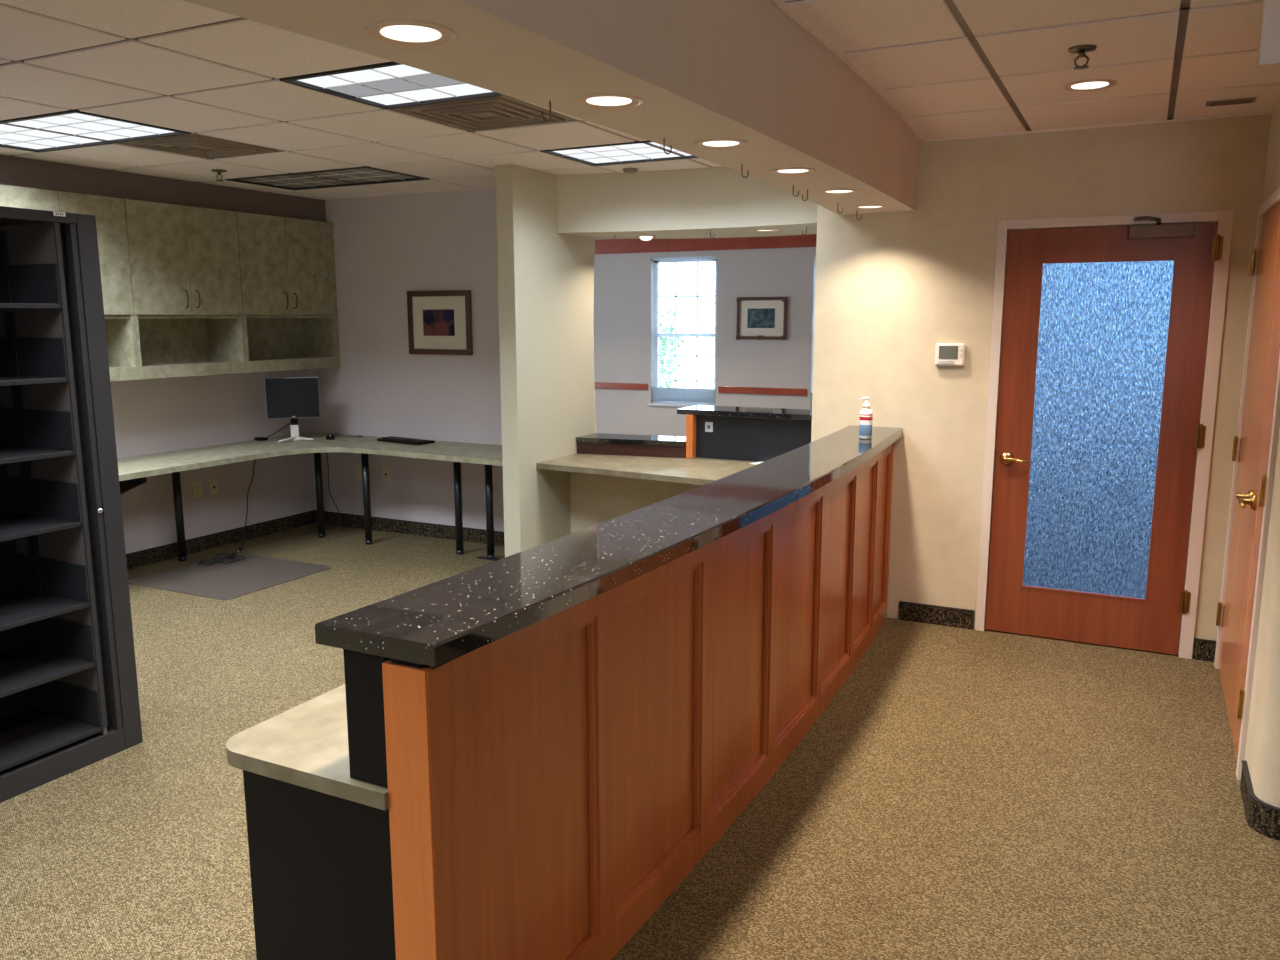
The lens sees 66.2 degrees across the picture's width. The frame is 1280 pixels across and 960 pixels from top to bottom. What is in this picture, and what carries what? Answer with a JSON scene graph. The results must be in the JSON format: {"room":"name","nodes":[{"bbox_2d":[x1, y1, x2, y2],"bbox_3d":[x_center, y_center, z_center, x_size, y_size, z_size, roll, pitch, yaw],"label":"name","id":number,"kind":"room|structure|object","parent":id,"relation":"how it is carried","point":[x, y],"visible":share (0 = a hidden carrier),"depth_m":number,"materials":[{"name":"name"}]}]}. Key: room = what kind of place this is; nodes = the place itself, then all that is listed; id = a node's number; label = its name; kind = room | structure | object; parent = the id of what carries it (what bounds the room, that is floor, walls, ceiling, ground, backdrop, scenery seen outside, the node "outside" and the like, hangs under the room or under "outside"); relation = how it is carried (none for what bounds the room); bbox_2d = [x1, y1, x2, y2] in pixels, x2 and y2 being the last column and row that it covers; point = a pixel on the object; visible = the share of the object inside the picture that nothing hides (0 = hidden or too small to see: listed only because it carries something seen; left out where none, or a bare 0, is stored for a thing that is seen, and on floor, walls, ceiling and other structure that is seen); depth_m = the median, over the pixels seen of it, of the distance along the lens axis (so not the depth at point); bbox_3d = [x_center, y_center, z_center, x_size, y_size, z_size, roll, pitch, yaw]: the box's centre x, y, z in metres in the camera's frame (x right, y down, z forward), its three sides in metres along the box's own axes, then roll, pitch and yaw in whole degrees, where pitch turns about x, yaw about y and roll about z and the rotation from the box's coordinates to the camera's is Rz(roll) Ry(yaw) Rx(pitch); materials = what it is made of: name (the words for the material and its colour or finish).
{"room":"office reception area","nodes":[
{"label":"office reception area","id":0,"kind":"room"},
{"bbox_2d":[110,369,314,553],"bbox_3d":[-4.710,-0.324,4.069,0.120,2.658,9.000,5,11,26],"label":"wall","id":1,"kind":"structure","parent":0,"point":[157,415],"depth_m":7.09,"materials":[{"name":"paint"}]},
{"bbox_2d":[0,184,139,380],"bbox_3d":[-3.489,-1.129,5.802,0.394,1.105,0.839,5,11,26],"label":"upper cabinet","id":2,"kind":"object","parent":1,"relation":"attached to","point":[109,212],"visible":0.23,"depth_m":5.97,"materials":[{"name":"grey laminate"}]},
{"bbox_2d":[0,154,325,221],"bbox_3d":[-4.558,-1.440,3.732,0.290,0.186,8.870,5,11,26],"label":"soffit","id":3,"kind":"structure","parent":1,"relation":"attached to","point":[14,171],"depth_m":6.23,"materials":[{"name":"brown paint"}]},
{"bbox_2d":[124,199,246,378],"bbox_3d":[-3.109,-1.253,6.543,0.394,1.105,0.841,5,11,26],"label":"upper cabinet","id":4,"kind":"object","parent":1,"relation":"attached to","point":[184,261],"visible":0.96,"depth_m":6.54,"materials":[{"name":"grey laminate"}]},
{"bbox_2d":[193,481,202,497],"bbox_3d":[-3.177,0.069,7.053,0.008,0.116,0.074,5,11,26],"label":"wall outlet","id":5,"kind":"object","parent":1,"relation":"attached to","point":[197,486],"visible":1,"depth_m":7.05,"materials":[{"name":"beige plastic"}]},
{"bbox_2d":[209,478,218,494],"bbox_3d":[-3.114,0.049,7.176,0.008,0.116,0.074,5,11,26],"label":"wall outlet","id":6,"kind":"object","parent":1,"relation":"attached to","point":[213,483],"visible":1,"depth_m":7.17,"materials":[{"name":"beige plastic"}]},
{"bbox_2d":[126,510,315,569],"bbox_3d":[-4.677,0.950,4.191,0.014,0.105,8.870,5,11,26],"label":"baseboard","id":7,"kind":"structure","parent":1,"relation":"attached to","point":[169,551],"depth_m":7.25,"materials":[{"name":"stone"}]},
{"bbox_2d":[236,212,339,372],"bbox_3d":[-2.712,-1.381,7.315,0.394,1.105,0.910,5,11,26],"label":"upper cabinet","id":8,"kind":"object","parent":1,"relation":"attached to","point":[288,275],"visible":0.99,"depth_m":7.33,"materials":[{"name":"grey laminate"}]},
{"bbox_2d":[307,188,503,531],"bbox_3d":[-1.549,-0.881,7.393,2.473,2.658,0.130,5,11,26],"label":"wall","id":9,"kind":"structure","parent":0,"point":[386,248],"depth_m":7.41,"materials":[{"name":"paint"}]},
{"bbox_2d":[357,465,361,479],"bbox_3d":[-2.218,-0.061,7.795,0.074,0.116,0.008,5,11,26],"label":"wall outlet","id":10,"kind":"object","parent":9,"relation":"attached to","point":[359,467],"visible":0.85,"depth_m":7.80,"materials":[{"name":"beige plastic"}]},
{"bbox_2d":[382,466,389,481],"bbox_3d":[-1.986,-0.047,7.678,0.074,0.116,0.008,5,11,26],"label":"wall outlet","id":11,"kind":"object","parent":9,"relation":"attached to","point":[385,470],"visible":1,"depth_m":7.68,"materials":[{"name":"beige plastic"}]},
{"bbox_2d":[315,510,504,545],"bbox_3d":[-1.574,0.389,7.536,2.461,0.105,0.014,5,11,26],"label":"baseboard","id":12,"kind":"structure","parent":9,"relation":"attached to","point":[332,518],"depth_m":7.63,"materials":[{"name":"stone"}]},
{"bbox_2d":[407,290,472,354],"bbox_3d":[-1.475,-1.156,7.219,0.572,0.464,0.027,5,11,26],"label":"framed picture","id":13,"kind":"object","parent":9,"relation":"attached to","point":[439,322],"visible":1,"depth_m":7.21,"materials":[{"name":"brown wood"}]},
{"bbox_2d":[423,309,454,335],"bbox_3d":[-1.482,-1.158,7.224,0.286,0.191,0.002,5,11,26],"label":"print","id":14,"kind":"object","parent":13,"relation":"attached to","point":[436,322],"depth_m":7.22},
{"bbox_2d":[495,164,595,556],"bbox_3d":[-0.576,-0.703,6.460,0.121,2.608,1.015,5,11,26],"label":"wall","id":15,"kind":"structure","parent":0,"point":[545,275],"depth_m":6.20,"materials":[{"name":"beige paint"}]},
{"bbox_2d":[593,238,596,432],"bbox_3d":[-0.308,-0.608,6.880,0.010,2.282,0.078,5,11,26],"label":"trim","id":16,"kind":"structure","parent":15,"relation":"attached to","point":[594,238],"depth_m":6.78,"materials":[{"name":"beige"}]},
{"bbox_2d":[570,472,702,533],"bbox_3d":[0.395,0.255,6.463,1.785,0.714,0.166,3,10,19],"label":"wall","id":17,"kind":"structure","parent":0,"point":[595,499],"depth_m":6.57,"materials":[{"name":"beige paint"}]},
{"bbox_2d":[536,453,757,484],"bbox_3d":[0.248,-0.070,6.129,1.736,0.035,0.910,5,11,26],"label":"countertop","id":18,"kind":"structure","parent":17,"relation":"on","point":[697,471],"depth_m":6.14,"materials":[{"name":"beige laminate"}]},
{"bbox_2d":[576,433,685,457],"bbox_3d":[-0.012,-0.236,6.677,0.807,0.111,0.278,3,10,18],"label":"ledge","id":19,"kind":"object","parent":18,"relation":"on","point":[596,443],"visible":0.86,"depth_m":6.58,"materials":[{"name":"brown wood"}]},
{"bbox_2d":[677,405,811,461],"bbox_3d":[0.790,-0.295,6.390,1.066,0.319,0.355,5,11,26],"label":"counter","id":20,"kind":"object","parent":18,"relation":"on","point":[758,434],"depth_m":6.32,"materials":[{"name":"black laminate"}]},
{"bbox_2d":[705,422,712,431],"bbox_3d":[0.451,-0.346,6.416,0.054,0.065,0.008,5,11,26],"label":"outlet plate","id":21,"kind":"object","parent":20,"relation":"attached to","point":[708,425],"visible":1,"depth_m":6.41,"materials":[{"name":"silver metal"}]},
{"bbox_2d":[0,523,1279,959],"bbox_3d":[-0.318,0.984,4.623,10.950,0.120,13.960,5,11,26],"label":"floor","id":22,"kind":"structure","parent":0,"point":[963,794],"depth_m":3.35,"materials":[{"name":"carpet"}]},
{"bbox_2d":[0,206,142,802],"bbox_3d":[-2.452,0.112,3.314,0.455,2.037,1.203,5,11,26],"label":"tall cabinet","id":23,"kind":"object","parent":22,"relation":"on","point":[69,696],"visible":1,"depth_m":3.67,"materials":[{"name":"black metal"}]},
{"bbox_2d":[128,553,330,599],"bbox_3d":[-2.687,0.621,6.461,0.932,0.004,0.900,5,11,26],"label":"chair mat","id":24,"kind":"object","parent":22,"relation":"on","point":[220,581],"visible":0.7,"depth_m":6.42,"materials":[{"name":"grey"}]},
{"bbox_2d":[198,552,244,564],"bbox_3d":[-2.886,0.546,6.821,0.258,0.023,0.368,5,11,26],"label":"coiled cable","id":25,"kind":"object","parent":24,"relation":"on","point":[232,556],"visible":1,"depth_m":6.80,"materials":[{"name":"black plastic"}]},
{"bbox_2d":[117,432,502,560],"bbox_3d":[-2.316,0.309,6.053,2.470,0.749,3.269,5,11,26],"label":"desk","id":26,"kind":"object","parent":22,"relation":"on","point":[133,471],"visible":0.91,"depth_m":6.86,"materials":[{"name":"grey laminate"}]},
{"bbox_2d":[237,459,255,551],"bbox_3d":[-2.898,0.138,7.194,0.081,0.712,0.407,1,9,6],"label":"power cord","id":27,"kind":"object","parent":26,"relation":"hanging from","point":[240,548],"visible":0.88,"depth_m":7.29,"materials":[{"name":"black plastic"}]},
{"bbox_2d":[254,437,267,440],"bbox_3d":[-2.876,-0.312,7.448,0.080,0.022,0.060,5,11,26],"label":"adapter","id":28,"kind":"object","parent":26,"relation":"on","point":[255,438],"visible":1,"depth_m":7.43,"materials":[{"name":"black plastic"}]},
{"bbox_2d":[264,377,319,442],"bbox_3d":[-2.602,-0.531,7.366,0.381,0.476,0.151,-6,11,-30],"label":"computer monitor","id":29,"kind":"object","parent":26,"relation":"on","point":[293,398],"visible":1,"depth_m":7.32,"materials":[{"name":"black plastic"}]},
{"bbox_2d":[326,434,334,439],"bbox_3d":[-2.374,-0.334,7.528,0.072,0.036,0.120,-3,10,-19],"label":"computer mouse","id":30,"kind":"object","parent":26,"relation":"on","point":[329,436],"visible":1,"depth_m":7.49,"materials":[{"name":"black plastic"}]},
{"bbox_2d":[326,452,341,531],"bbox_3d":[-2.339,0.076,7.558,0.065,0.708,0.177,2,10,14],"label":"hanging cable","id":31,"kind":"object","parent":26,"relation":"hanging from","point":[326,452],"visible":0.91,"depth_m":7.52,"materials":[{"name":"black plastic"}]},
{"bbox_2d":[377,436,434,444],"bbox_3d":[-1.749,-0.297,7.327,0.450,0.024,0.170,7,12,35],"label":"keyboard","id":32,"kind":"object","parent":26,"relation":"on","point":[412,441],"visible":1,"depth_m":7.27,"materials":[{"name":"black plastic"}]},
{"bbox_2d":[243,443,893,959],"bbox_3d":[0.330,0.544,3.752,0.515,1.030,3.995,5,11,28],"label":"reception counter","id":33,"kind":"object","parent":22,"relation":"on","point":[551,782],"depth_m":2.40,"materials":[{"name":"brown wood"}]},
{"bbox_2d":[226,684,388,809],"bbox_3d":[0.136,0.345,3.630,0.538,0.035,3.670,5,11,26],"label":"countertop","id":34,"kind":"structure","parent":33,"relation":"attached to","point":[305,745],"depth_m":2.11,"materials":[{"name":"beige laminate"}]},
{"bbox_2d":[315,425,902,666],"bbox_3d":[0.426,0.024,3.615,0.374,0.042,3.991,5,11,26],"label":"countertop","id":35,"kind":"structure","parent":33,"relation":"on","point":[437,623],"depth_m":2.40,"materials":[{"name":"black stone"}]},
{"bbox_2d":[859,397,872,438],"bbox_3d":[1.113,-0.306,4.832,0.064,0.208,0.064,5,11,26],"label":"sanitizer bottle","id":36,"kind":"object","parent":35,"relation":"on","point":[866,415],"visible":1,"depth_m":4.81,"materials":[{"name":"white plastic"}]},
{"bbox_2d":[0,0,1279,199],"bbox_3d":[-0.660,-1.380,1.796,9.180,0.364,9.170,5,11,26],"label":"ceiling","id":37,"kind":"structure","parent":0,"point":[951,69],"depth_m":3.73,"materials":[{"name":"tile"}]},
{"bbox_2d":[0,109,190,152],"bbox_3d":[-2.873,-1.746,4.810,1.207,0.101,0.598,5,11,26],"label":"ceiling light","id":38,"kind":"object","parent":37,"relation":"attached to","point":[76,122],"visible":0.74,"depth_m":4.81,"materials":[{"name":"grey plastic"}]},
{"bbox_2d":[0,113,104,132],"bbox_3d":[-2.957,-1.684,4.654,1.163,0.004,0.184,5,11,26],"label":"diffuser","id":39,"kind":"object","parent":38,"relation":"attached to","point":[49,120],"depth_m":4.54,"materials":[{"name":"white plastic"}]},
{"bbox_2d":[0,119,140,143],"bbox_3d":[-2.873,-1.711,4.816,1.163,0.004,0.184,5,11,26],"label":"diffuser","id":40,"kind":"object","parent":38,"relation":"attached to","point":[90,126],"depth_m":4.76,"materials":[{"name":"white plastic"}]},
{"bbox_2d":[6,126,172,148],"bbox_3d":[-2.790,-1.738,4.978,1.163,0.004,0.184,5,11,26],"label":"diffuser","id":41,"kind":"object","parent":38,"relation":"attached to","point":[126,133],"depth_m":4.98,"materials":[{"name":"white plastic"}]},
{"bbox_2d":[121,133,283,158],"bbox_3d":[-2.326,-1.772,5.218,0.594,0.025,0.594,5,11,26],"label":"ceiling vent","id":42,"kind":"object","parent":37,"relation":"in","point":[193,144],"visible":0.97,"depth_m":5.17,"materials":[{"name":"grey metal"}]},
{"bbox_2d":[211,169,226,181],"bbox_3d":[-2.576,-1.864,6.012,0.090,0.065,0.090,5,11,26],"label":"sprinkler","id":43,"kind":"object","parent":37,"relation":"attached to","point":[218,171],"visible":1,"depth_m":6.00,"materials":[{"name":"silver metal"}]},
{"bbox_2d":[225,166,429,190],"bbox_3d":[-2.047,-2.015,6.419,1.207,0.101,0.598,5,11,26],"label":"ceiling light","id":44,"kind":"object","parent":37,"relation":"attached to","point":[365,175],"visible":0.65,"depth_m":6.46,"materials":[{"name":"grey"}]},
{"bbox_2d":[241,168,377,181],"bbox_3d":[-2.130,-1.953,6.263,1.163,0.004,0.184,5,11,26],"label":"diffuser","id":45,"kind":"object","parent":44,"relation":"attached to","point":[343,171],"depth_m":6.25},
{"bbox_2d":[257,171,396,184],"bbox_3d":[-2.047,-1.980,6.425,1.163,0.004,0.184,5,11,26],"label":"diffuser","id":46,"kind":"object","parent":44,"relation":"attached to","point":[364,174],"depth_m":6.41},
{"bbox_2d":[277,175,414,187],"bbox_3d":[-1.964,-2.007,6.588,1.163,0.004,0.184,5,11,26],"label":"diffuser","id":47,"kind":"object","parent":44,"relation":"attached to","point":[378,179],"depth_m":6.60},
{"bbox_2d":[280,61,502,109],"bbox_3d":[-0.698,-1.570,3.723,1.207,0.101,0.598,5,11,26],"label":"ceiling light","id":48,"kind":"object","parent":37,"relation":"attached to","point":[386,85],"visible":0.37,"depth_m":3.87,"materials":[{"name":"grey plastic"}]},
{"bbox_2d":[298,64,429,87],"bbox_3d":[-0.781,-1.508,3.566,1.163,0.004,0.184,5,11,26],"label":"diffuser","id":49,"kind":"object","parent":48,"relation":"attached to","point":[391,71],"depth_m":3.73,"materials":[{"name":"white plastic"}]},
{"bbox_2d":[327,74,463,96],"bbox_3d":[-0.698,-1.535,3.728,1.163,0.004,0.184,5,11,26],"label":"diffuser","id":50,"kind":"object","parent":48,"relation":"attached to","point":[407,82],"depth_m":3.87,"materials":[{"name":"white plastic"}]},
{"bbox_2d":[361,83,492,104],"bbox_3d":[-0.615,-1.562,3.891,1.163,0.004,0.184,5,11,26],"label":"diffuser","id":51,"kind":"object","parent":48,"relation":"attached to","point":[447,92],"depth_m":4.03,"materials":[{"name":"white plastic"}]},
{"bbox_2d":[393,95,574,130],"bbox_3d":[-0.695,-1.640,4.402,0.594,0.025,0.594,5,11,26],"label":"ceiling vent","id":52,"kind":"object","parent":37,"relation":"in","point":[495,112],"visible":0.94,"depth_m":4.36,"materials":[{"name":"grey metal"}]},
{"bbox_2d":[540,141,698,165],"bbox_3d":[0.128,-1.838,5.332,1.207,0.101,0.598,5,11,26],"label":"ceiling light","id":53,"kind":"object","parent":37,"relation":"attached to","point":[636,151],"visible":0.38,"depth_m":5.49,"materials":[{"name":"grey plastic"}]},
{"bbox_2d":[553,142,662,153],"bbox_3d":[0.045,-1.776,5.175,1.163,0.004,0.184,5,11,26],"label":"diffuser","id":54,"kind":"object","parent":53,"relation":"attached to","point":[629,145],"depth_m":5.30,"materials":[{"name":"white plastic"}]},
{"bbox_2d":[567,146,678,158],"bbox_3d":[0.128,-1.803,5.338,1.163,0.004,0.184,5,11,26],"label":"diffuser","id":55,"kind":"object","parent":53,"relation":"attached to","point":[642,150],"depth_m":5.46,"materials":[{"name":"white plastic"}]},
{"bbox_2d":[583,151,690,162],"bbox_3d":[0.212,-1.831,5.500,1.163,0.004,0.184,5,11,26],"label":"diffuser","id":56,"kind":"object","parent":53,"relation":"attached to","point":[659,155],"depth_m":5.63,"materials":[{"name":"white plastic"}]},
{"bbox_2d":[623,168,637,172],"bbox_3d":[-0.059,-1.885,5.989,0.090,0.025,0.090,5,11,26],"label":"smoke detector","id":57,"kind":"object","parent":37,"relation":"attached to","point":[626,170],"visible":1,"depth_m":5.96,"materials":[{"name":"beige plastic"}]},
{"bbox_2d":[1068,44,1096,69],"bbox_3d":[1.492,-1.424,3.315,0.090,0.065,0.090,5,11,26],"label":"sprinkler","id":58,"kind":"object","parent":37,"relation":"attached to","point":[1081,50],"visible":1,"depth_m":3.30,"materials":[{"name":"silver metal"}]},
{"bbox_2d":[1063,79,1116,90],"bbox_3d":[1.758,-1.540,3.835,0.192,0.007,0.192,5,11,26],"label":"recessed light","id":59,"kind":"object","parent":37,"relation":"in","point":[1091,84],"visible":1,"depth_m":3.83,"materials":[{"name":"beige"}]},
{"bbox_2d":[1205,97,1256,106],"bbox_3d":[2.490,-1.592,4.138,0.180,0.009,0.090,5,11,26],"label":"ceiling vent","id":60,"kind":"object","parent":37,"relation":"in","point":[1242,100],"visible":1,"depth_m":4.12,"materials":[{"name":"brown metal"}]},
{"bbox_2d":[1257,0,1279,67],"bbox_3d":[1.791,-1.211,2.543,0.308,0.234,0.070,5,11,26],"label":"exit sign","id":61,"kind":"object","parent":37,"relation":"attached to","point":[1269,39],"visible":1,"depth_m":2.59,"materials":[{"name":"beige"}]},
{"bbox_2d":[557,166,817,238],"bbox_3d":[0.484,-1.849,6.200,1.836,0.550,0.960,5,11,26],"label":"wall header","id":62,"kind":"structure","parent":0,"point":[680,203],"depth_m":6.08,"materials":[{"name":"paint"}]},
{"bbox_2d":[365,20,455,46],"bbox_3d":[-0.443,-0.862,1.900,0.172,0.007,0.172,5,11,26],"label":"recessed light","id":63,"kind":"object","parent":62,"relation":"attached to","point":[413,33],"visible":1,"depth_m":1.89,"materials":[{"name":"beige"}]},
{"bbox_2d":[541,101,550,121],"bbox_3d":[-0.239,-0.943,2.509,0.028,0.053,0.008,5,11,26],"label":"ceiling hook","id":64,"kind":"object","parent":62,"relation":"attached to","point":[549,101],"visible":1,"depth_m":2.50,"materials":[{"name":"silver metal"}]},
{"bbox_2d":[182,0,919,214],"bbox_3d":[-0.828,-1.010,1.565,0.970,0.398,8.469,6,11,33],"label":"soffit","id":65,"kind":"object","parent":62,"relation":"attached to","point":[746,70],"depth_m":2.55,"materials":[{"name":"paint"}]},
{"bbox_2d":[575,93,642,108],"bbox_3d":[-0.079,-0.962,2.494,0.172,0.007,0.172,5,11,26],"label":"recessed light","id":66,"kind":"object","parent":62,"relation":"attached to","point":[597,100],"visible":1,"depth_m":2.49,"materials":[{"name":"beige"}]},
{"bbox_2d":[636,235,655,240],"bbox_3d":[0.040,-1.605,6.519,0.136,0.034,0.136,5,11,26],"label":"spotlight","id":67,"kind":"object","parent":62,"relation":"attached to","point":[642,237],"visible":1,"depth_m":6.49,"materials":[{"name":"beige"}]},
{"bbox_2d":[663,138,671,153],"bbox_3d":[0.086,-1.028,3.018,0.028,0.053,0.008,5,11,26],"label":"ceiling hook","id":68,"kind":"object","parent":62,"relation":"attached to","point":[663,138],"visible":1,"depth_m":3.02,"materials":[{"name":"silver metal"}]},
{"bbox_2d":[694,138,747,148],"bbox_3d":[0.256,-1.064,3.107,0.172,0.007,0.172,5,11,26],"label":"recessed light","id":69,"kind":"object","parent":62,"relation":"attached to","point":[715,143],"visible":1,"depth_m":3.11,"materials":[{"name":"beige"}]},
{"bbox_2d":[741,164,748,177],"bbox_3d":[0.379,-1.115,3.534,0.028,0.053,0.008,5,11,26],"label":"ceiling hook","id":70,"kind":"object","parent":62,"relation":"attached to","point":[741,164],"visible":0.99,"depth_m":3.53,"materials":[{"name":"silver metal"}]},
{"bbox_2d":[752,229,777,231],"bbox_3d":[0.778,-1.553,6.107,0.158,0.007,0.158,5,11,26],"label":"recessed light","id":71,"kind":"object","parent":62,"relation":"in","point":[755,230],"visible":1,"depth_m":6.12,"materials":[{"name":"beige"}]},
{"bbox_2d":[770,167,815,174],"bbox_3d":[0.576,-1.162,3.694,0.172,0.007,0.172,5,11,26],"label":"recessed light","id":72,"kind":"object","parent":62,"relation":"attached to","point":[787,170],"visible":1,"depth_m":3.68,"materials":[{"name":"beige glass"}]},
{"bbox_2d":[819,188,858,193],"bbox_3d":[0.871,-1.263,4.298,0.172,0.007,0.172,5,11,26],"label":"recessed light","id":73,"kind":"object","parent":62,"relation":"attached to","point":[841,190],"visible":1,"depth_m":4.30,"materials":[{"name":"beige glass"}]},
{"bbox_2d":[853,205,887,208],"bbox_3d":[1.150,-1.364,4.905,0.172,0.007,0.172,5,11,26],"label":"recessed light","id":74,"kind":"object","parent":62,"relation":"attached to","point":[858,206],"visible":1,"depth_m":4.89,"materials":[{"name":"beige glass"}]},
{"bbox_2d":[594,238,815,457],"bbox_3d":[0.767,-1.634,11.471,6.100,2.800,0.160,5,11,26],"label":"wall","id":75,"kind":"structure","parent":0,"point":[623,290],"depth_m":11.32,"materials":[{"name":"paint"}]},
{"bbox_2d":[648,259,716,406],"bbox_3d":[0.524,-1.734,11.539,0.880,1.735,0.150,5,11,26],"label":"window","id":76,"kind":"structure","parent":75,"relation":"in","point":[656,334],"depth_m":11.61,"materials":[{"name":"white plastic"}]},
{"bbox_2d":[652,256,716,405],"bbox_3d":[0.519,-1.745,11.528,0.832,1.710,0.050,5,11,26],"label":"window blind","id":77,"kind":"object","parent":76,"relation":"attached to","point":[677,395],"visible":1,"depth_m":11.55,"materials":[{"name":"white plastic"}]},
{"bbox_2d":[594,382,806,395],"bbox_3d":[0.668,-1.071,11.512,5.968,0.075,0.022,5,11,26],"label":"trim","id":78,"kind":"structure","parent":75,"relation":"attached to","point":[601,385],"depth_m":11.27,"materials":[{"name":"brown wood"}]},
{"bbox_2d":[595,234,816,253],"bbox_3d":[0.666,-2.711,11.241,5.968,0.170,0.020,5,11,26],"label":"trim","id":79,"kind":"structure","parent":75,"relation":"attached to","point":[607,246],"depth_m":11.22,"materials":[{"name":"brown wood"}]},
{"bbox_2d":[736,297,787,339],"bbox_3d":[1.365,-1.813,11.023,0.598,0.474,0.033,5,11,26],"label":"framed picture","id":80,"kind":"object","parent":75,"relation":"attached to","point":[758,318],"visible":1,"depth_m":11.02,"materials":[{"name":"brown wood"}]},
{"bbox_2d":[747,308,774,327],"bbox_3d":[1.361,-1.817,11.030,0.325,0.218,0.002,5,11,26],"label":"print","id":81,"kind":"object","parent":80,"relation":"attached to","point":[756,317],"depth_m":11.03},
{"bbox_2d":[811,114,1270,657],"bbox_3d":[1.979,-0.504,5.078,2.192,2.658,0.140,5,11,26],"label":"wall","id":82,"kind":"structure","parent":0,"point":[890,287],"depth_m":5.10,"materials":[{"name":"beige paint"}]},
{"bbox_2d":[935,343,964,365],"bbox_3d":[1.622,-0.656,5.138,0.148,0.116,0.030,5,11,26],"label":"thermostat","id":83,"kind":"object","parent":82,"relation":"attached to","point":[946,354],"visible":1,"depth_m":5.12,"materials":[{"name":"white plastic"}]},
{"bbox_2d":[898,601,1215,661],"bbox_3d":[2.130,0.782,5.127,1.540,0.105,0.014,5,11,26],"label":"baseboard","id":84,"kind":"structure","parent":82,"relation":"attached to","point":[1203,649],"depth_m":5.34,"materials":[{"name":"stone"}]},
{"bbox_2d":[985,216,1223,654],"bbox_3d":[2.258,-0.206,4.870,0.946,2.122,0.144,5,11,26],"label":"door","id":85,"kind":"structure","parent":82,"relation":"in","point":[1099,435],"depth_m":4.90,"materials":[{"name":"brown wood"}]},
{"bbox_2d":[975,210,1233,658],"bbox_3d":[2.294,-0.223,4.955,1.024,2.143,0.163,5,11,26],"label":"door frame","id":86,"kind":"structure","parent":82,"relation":"attached to","point":[1224,219],"depth_m":4.77,"materials":[{"name":"beige"}]},
{"bbox_2d":[1244,100,1279,807],"bbox_3d":[3.550,-0.197,3.211,2.560,2.658,1.816,5,11,26],"label":"wall","id":87,"kind":"structure","parent":0,"point":[1262,752],"depth_m":3.25,"materials":[{"name":"beige paint"}]},
{"bbox_2d":[1214,187,1279,780],"bbox_3d":[2.543,-0.061,3.951,0.156,2.150,1.340,5,11,26],"label":"trim","id":88,"kind":"structure","parent":87,"relation":"attached to","point":[1273,200],"depth_m":3.54,"materials":[{"name":"beige"}]},
{"bbox_2d":[1216,202,1279,726],"bbox_3d":[2.587,-0.081,4.201,0.097,2.093,0.805,5,11,26],"label":"door","id":89,"kind":"structure","parent":87,"relation":"in","point":[1268,253],"depth_m":4.15,"materials":[{"name":"brown wood"}]},
{"bbox_2d":[1231,248,1279,758],"bbox_3d":[2.293,0.014,3.629,0.097,2.093,0.475,5,11,26],"label":"door","id":90,"kind":"structure","parent":87,"relation":"in","point":[1256,502],"depth_m":3.70,"materials":[{"name":"brown wood"}]},
{"bbox_2d":[1240,760,1279,840],"bbox_3d":[3.211,1.170,2.771,2.575,0.106,0.365,5,11,26],"label":"baseboard","id":91,"kind":"structure","parent":87,"relation":"attached to","point":[1262,817],"depth_m":3.21,"materials":[{"name":"stone"}]},
{"label":"outside","id":92,"kind":"structure","parent":0,"visible":0},
{"bbox_2d":[659,337,713,391],"bbox_3d":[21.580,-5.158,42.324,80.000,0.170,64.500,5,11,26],"label":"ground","id":93,"kind":"structure","parent":92,"point":[690,343],"depth_m":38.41,"materials":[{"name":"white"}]},
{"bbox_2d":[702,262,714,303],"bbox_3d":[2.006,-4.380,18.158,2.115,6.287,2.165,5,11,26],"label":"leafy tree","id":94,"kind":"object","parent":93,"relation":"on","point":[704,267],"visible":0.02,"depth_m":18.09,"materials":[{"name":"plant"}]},
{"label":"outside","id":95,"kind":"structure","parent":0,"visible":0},
{"bbox_3d":[4.752,0.313,9.554,50.000,0.170,9.984,5,11,26],"label":"ground","id":96,"kind":"structure","parent":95,"visible":0},
{"bbox_2d":[659,302,685,386],"bbox_3d":[0.189,-1.865,15.750,1.163,2.121,1.157,5,11,26],"label":"leafy shrub","id":97,"kind":"object","parent":96,"relation":"on","point":[663,346],"visible":0.34,"depth_m":15.59,"materials":[{"name":"green plant"}]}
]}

